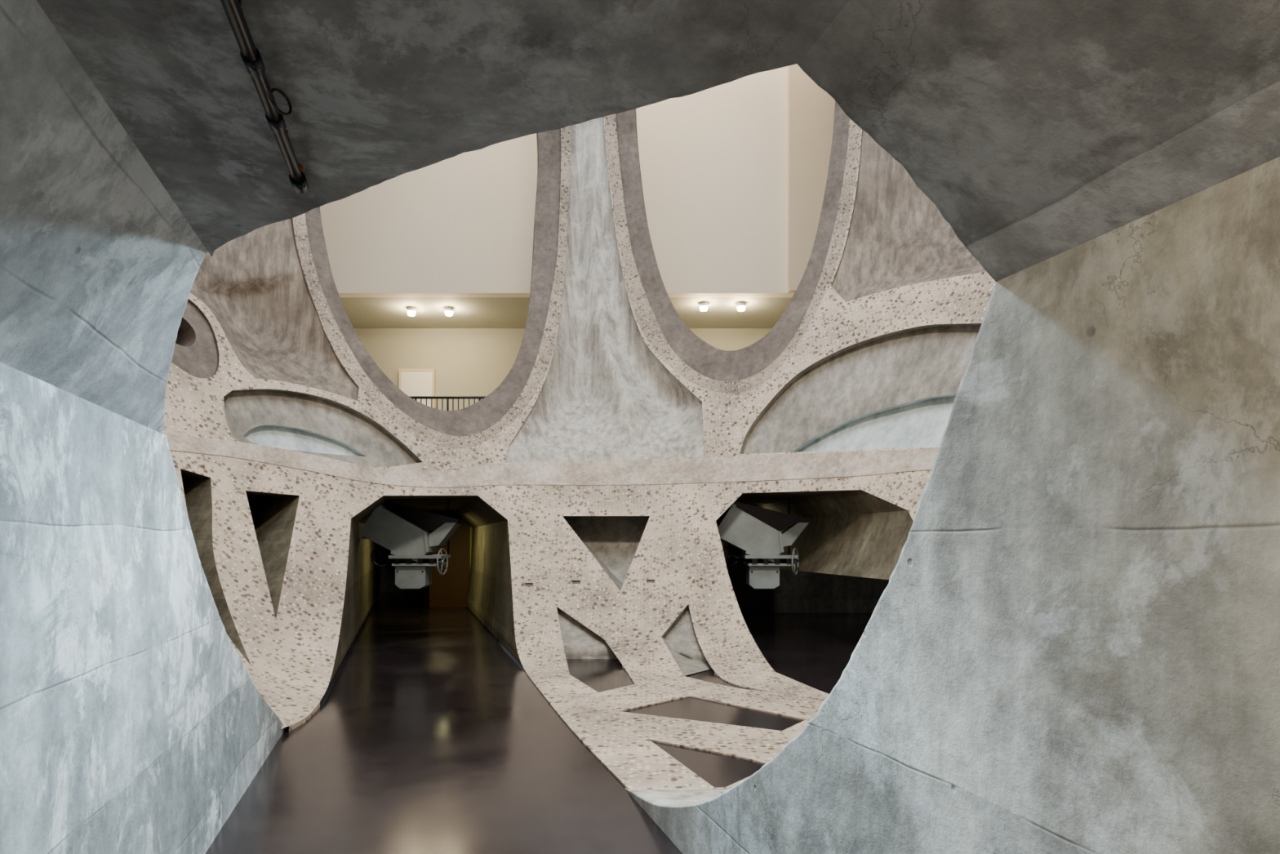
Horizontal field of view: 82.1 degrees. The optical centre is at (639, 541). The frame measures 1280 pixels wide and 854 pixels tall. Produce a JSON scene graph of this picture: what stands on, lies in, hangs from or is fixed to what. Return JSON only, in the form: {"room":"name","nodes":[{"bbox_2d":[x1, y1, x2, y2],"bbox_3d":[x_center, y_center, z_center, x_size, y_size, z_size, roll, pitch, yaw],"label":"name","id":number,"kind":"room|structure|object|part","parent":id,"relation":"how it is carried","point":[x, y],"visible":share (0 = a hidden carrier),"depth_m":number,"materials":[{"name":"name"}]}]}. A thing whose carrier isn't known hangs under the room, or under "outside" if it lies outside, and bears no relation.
{"room":"museum hall","nodes":[
{"label":"museum hall","id":0,"kind":"room"},
{"bbox_2d":[0,361,287,853],"bbox_3d":[-1.530,0.535,0.496,0.794,1.930,11.781,0,0,-18],"label":"wall","id":1,"kind":"structure","parent":0,"point":[132,722],"depth_m":2.36,"materials":[{"name":"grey concrete"}]},
{"bbox_2d":[378,547,423,591],"bbox_3d":[-8.100,0.000,22.100,7.800,3.000,0.200,0,0,0],"label":"wall","id":2,"kind":"structure","parent":0,"point":[387,584],"depth_m":22.00,"materials":[{"name":"concrete"}]},
{"bbox_2d":[204,591,872,853],"bbox_3d":[-1.000,1.500,10.750,30.000,0.001,32.500,0,0,0],"label":"floor","id":3,"kind":"structure","parent":0,"point":[428,735],"depth_m":5.20,"materials":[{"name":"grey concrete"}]},
{"bbox_2d":[320,66,794,297],"bbox_3d":[-1.500,-10.630,17.150,19.000,9.740,0.300,0,0,0],"label":"wall","id":4,"kind":"structure","parent":0,"point":[713,161],"depth_m":17.00,"materials":[{"name":"beige paint"}]},
{"bbox_2d":[339,297,792,328],"bbox_3d":[-1.500,-5.835,18.650,19.000,0.150,2.700,0,0,0],"label":"ceiling","id":5,"kind":"structure","parent":4,"relation":"attached to","point":[362,312],"depth_m":18.42,"materials":[{"name":"beige paint"}]},
{"bbox_2d":[407,306,415,315],"bbox_3d":[-5.620,-5.670,18.063,0.200,0.180,0.200,0,0,0],"label":"ceiling spotlight","id":6,"kind":"object","parent":5,"relation":"attached to","point":[411,310],"visible":1,"depth_m":17.99,"materials":[{"name":"white paint"}]},
{"bbox_2d":[444,306,453,315],"bbox_3d":[-4.696,-5.670,18.063,0.200,0.180,0.200,0,0,0],"label":"ceiling spotlight","id":7,"kind":"object","parent":5,"relation":"attached to","point":[448,310],"visible":1,"depth_m":17.99,"materials":[{"name":"white paint"}]},
{"bbox_2d":[699,301,707,311],"bbox_3d":[1.533,-5.670,17.693,0.200,0.180,0.200,0,0,0],"label":"ceiling spotlight","id":8,"kind":"object","parent":5,"relation":"attached to","point":[704,304],"visible":1,"depth_m":17.62,"materials":[{"name":"white paint"}]},
{"bbox_2d":[737,301,745,311],"bbox_3d":[2.438,-5.670,17.693,0.200,0.180,0.200,0,0,0],"label":"ceiling spotlight","id":9,"kind":"object","parent":5,"relation":"attached to","point":[740,305],"visible":1,"depth_m":17.61,"materials":[{"name":"white paint"}]},
{"bbox_2d":[353,328,772,410],"bbox_3d":[-1.500,-4.130,19.900,19.000,3.260,0.200,0,0,0],"label":"wall","id":10,"kind":"structure","parent":0,"point":[466,362],"depth_m":19.80,"materials":[{"name":"beige paint"}]},
{"bbox_2d":[399,370,401,390],"bbox_3d":[-6.438,-3.543,19.750,0.060,2.086,0.100,0,0,0],"label":"frame","id":11,"kind":"object","parent":10,"relation":"attached to","point":[400,371],"visible":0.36,"depth_m":19.70,"materials":[{"name":"beige paint"}]},
{"bbox_2d":[401,371,431,407],"bbox_3d":[-5.991,-3.543,19.760,0.834,2.086,0.080,0,0,0],"label":"leaf","id":12,"kind":"object","parent":10,"relation":"attached to","point":[413,383],"visible":0.36,"depth_m":19.72,"materials":[{"name":"white paint"}]},
{"bbox_2d":[399,368,435,371],"bbox_3d":[-5.991,-4.616,19.750,0.954,0.060,0.100,0,0,0],"label":"door frame","id":13,"kind":"structure","parent":10,"relation":"in","point":[401,370],"depth_m":19.70,"materials":[{"name":"beige paint"}]},
{"bbox_2d":[431,370,435,408],"bbox_3d":[-5.544,-3.543,19.750,0.060,2.086,0.100,0,0,0],"label":"frame","id":14,"kind":"object","parent":10,"relation":"attached to","point":[433,371],"visible":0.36,"depth_m":19.70,"materials":[{"name":"beige paint"}]},
{"bbox_2d":[161,101,995,789],"bbox_3d":[-3.199,-5.229,12.763,11.664,13.477,21.447,0,0,-45],"label":"wall","id":15,"kind":"structure","parent":0,"point":[593,484],"depth_m":11.00,"materials":[{"name":"concrete"}]},
{"bbox_2d":[359,499,462,588],"bbox_3d":[-3.642,-0.006,11.669,1.559,1.468,0.662,0,0,0],"label":"hopper","id":16,"kind":"object","parent":15,"relation":"attached to","point":[412,535],"visible":0.99,"depth_m":11.50,"materials":[{"name":"metal"}]},
{"bbox_3d":[-3.501,0.351,11.710,0.716,0.038,0.580,0,0,0],"label":"frame","id":17,"kind":"part","parent":16,"relation":"part of","materials":[{"name":"metal"}]},
{"bbox_3d":[-3.501,0.230,11.710,0.818,0.051,0.580,0,0,0],"label":"frame","id":18,"kind":"part","parent":16,"relation":"part of","materials":[{"name":"metal"}]},
{"bbox_3d":[-3.476,-0.403,11.750,1.227,0.498,0.300,0,0,0],"label":"plate","id":19,"kind":"part","parent":16,"relation":"part of","materials":[{"name":"metal"}]},
{"bbox_3d":[-3.118,-0.255,11.950,0.024,0.970,0.024,0,0,0],"label":"hanger rod","id":20,"kind":"part","parent":16,"relation":"part of","materials":[{"name":"metal"}]},
{"bbox_2d":[423,585,429,607],"bbox_3d":[-4.933,0.492,17.025,0.120,2.016,0.150,0,0,0],"label":"door frame","id":21,"kind":"structure","parent":15,"relation":"attached to","point":[426,590],"depth_m":16.95,"materials":[{"name":"metal"}]},
{"bbox_2d":[429,524,470,606],"bbox_3d":[-4.392,0.542,17.030,0.963,1.916,0.060,0,0,0],"label":"leaf","id":22,"kind":"object","parent":21,"relation":"attached to","point":[450,588],"visible":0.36,"depth_m":17.00,"materials":[{"name":"brown paint"}]},
{"bbox_2d":[470,526,472,564],"bbox_3d":[-3.785,0.492,17.000,0.250,2.016,0.200,0,0,0],"label":"door frame","id":23,"kind":"structure","parent":15,"relation":"attached to","point":[471,528],"depth_m":16.90,"materials":[{"name":"yellow metal"}]},
{"bbox_2d":[716,496,809,588],"bbox_3d":[1.871,-0.012,11.477,1.532,1.456,0.646,0,0,0],"label":"hopper","id":24,"kind":"object","parent":15,"relation":"attached to","point":[755,531],"visible":0.89,"depth_m":11.30,"materials":[{"name":"metal"}]},
{"bbox_3d":[2.009,0.345,11.510,0.703,0.038,0.580,0,0,0],"label":"frame","id":25,"kind":"part","parent":24,"relation":"part of","materials":[{"name":"metal"}]},
{"bbox_3d":[2.009,0.226,11.510,0.804,0.050,0.580,0,0,0],"label":"frame","id":26,"kind":"part","parent":24,"relation":"part of","materials":[{"name":"metal"}]},
{"bbox_3d":[2.034,-0.396,11.550,1.205,0.490,0.300,0,0,0],"label":"plate","id":27,"kind":"part","parent":24,"relation":"part of","materials":[{"name":"metal"}]},
{"bbox_3d":[2.386,-0.257,11.750,0.024,0.966,0.024,0,0,0],"label":"hanger rod","id":28,"kind":"part","parent":24,"relation":"part of","materials":[{"name":"metal"}]},
{"bbox_2d":[0,0,1279,433],"bbox_3d":[0.584,-1.073,-0.878,2.996,1.285,9.389,0,0,-22],"label":"ceiling","id":29,"kind":"structure","parent":0,"point":[138,142],"depth_m":1.37,"materials":[{"name":"concrete"}]},
{"bbox_2d":[220,0,308,193],"bbox_3d":[-0.518,-0.868,0.698,0.635,0.064,2.230,0,0,0],"label":"ceiling pipe","id":30,"kind":"object","parent":29,"relation":"attached to","point":[251,55],"depth_m":1.38,"materials":[{"name":"black metal"}]},
{"bbox_2d":[715,511,888,613],"bbox_3d":[2.750,0.200,15.700,6.500,2.600,0.200,0,0,0],"label":"wall","id":31,"kind":"structure","parent":0,"point":[805,592],"depth_m":15.60,"materials":[{"name":"concrete"}]},
{"bbox_2d":[728,543,773,613],"bbox_3d":[2.349,0.543,15.525,0.944,1.913,0.150,0,0,0],"label":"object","id":32,"kind":"object","parent":31,"relation":"attached to","point":[749,600],"visible":0.32,"depth_m":15.50,"materials":[{"name":"black"}]},
{"bbox_3d":[2.771,0.543,15.525,0.100,1.913,0.150,0,0,0],"label":"frame","id":33,"kind":"part","parent":32,"relation":"part of","materials":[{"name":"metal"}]},
{"bbox_2d":[787,63,835,293],"bbox_3d":[4.710,-10.630,16.900,2.580,9.740,0.200,0,0,0],"label":"wall pier","id":34,"kind":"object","parent":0,"point":[811,108],"visible":0.33,"depth_m":16.80,"materials":[{"name":"beige paint"}]},
{"bbox_2d":[625,156,1279,853],"bbox_3d":[1.778,0.457,-0.140,0.798,2.087,9.963,0,0,-18],"label":"wall","id":35,"kind":"structure","parent":0,"point":[1071,643],"depth_m":1.43,"materials":[{"name":"grey concrete"}]},
{"bbox_3d":[-1.500,-2.375,17.300,19.000,0.250,5.400,0,0,0],"label":"floor","id":36,"kind":"structure","parent":0,"visible":0},
{"bbox_2d":[408,395,486,410],"bbox_3d":[-4.128,-2.857,16.200,3.093,0.714,0.056,0,0,0],"label":"balcony railing","id":37,"kind":"object","parent":36,"relation":"on","point":[447,397],"visible":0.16,"depth_m":16.19,"materials":[{"name":"metal"}]},
{"bbox_3d":[-4.122,-3.186,16.200,3.060,0.056,0.056,0,0,0],"label":"rail","id":38,"kind":"part","parent":37,"relation":"part of","materials":[{"name":"metal"}]}
]}

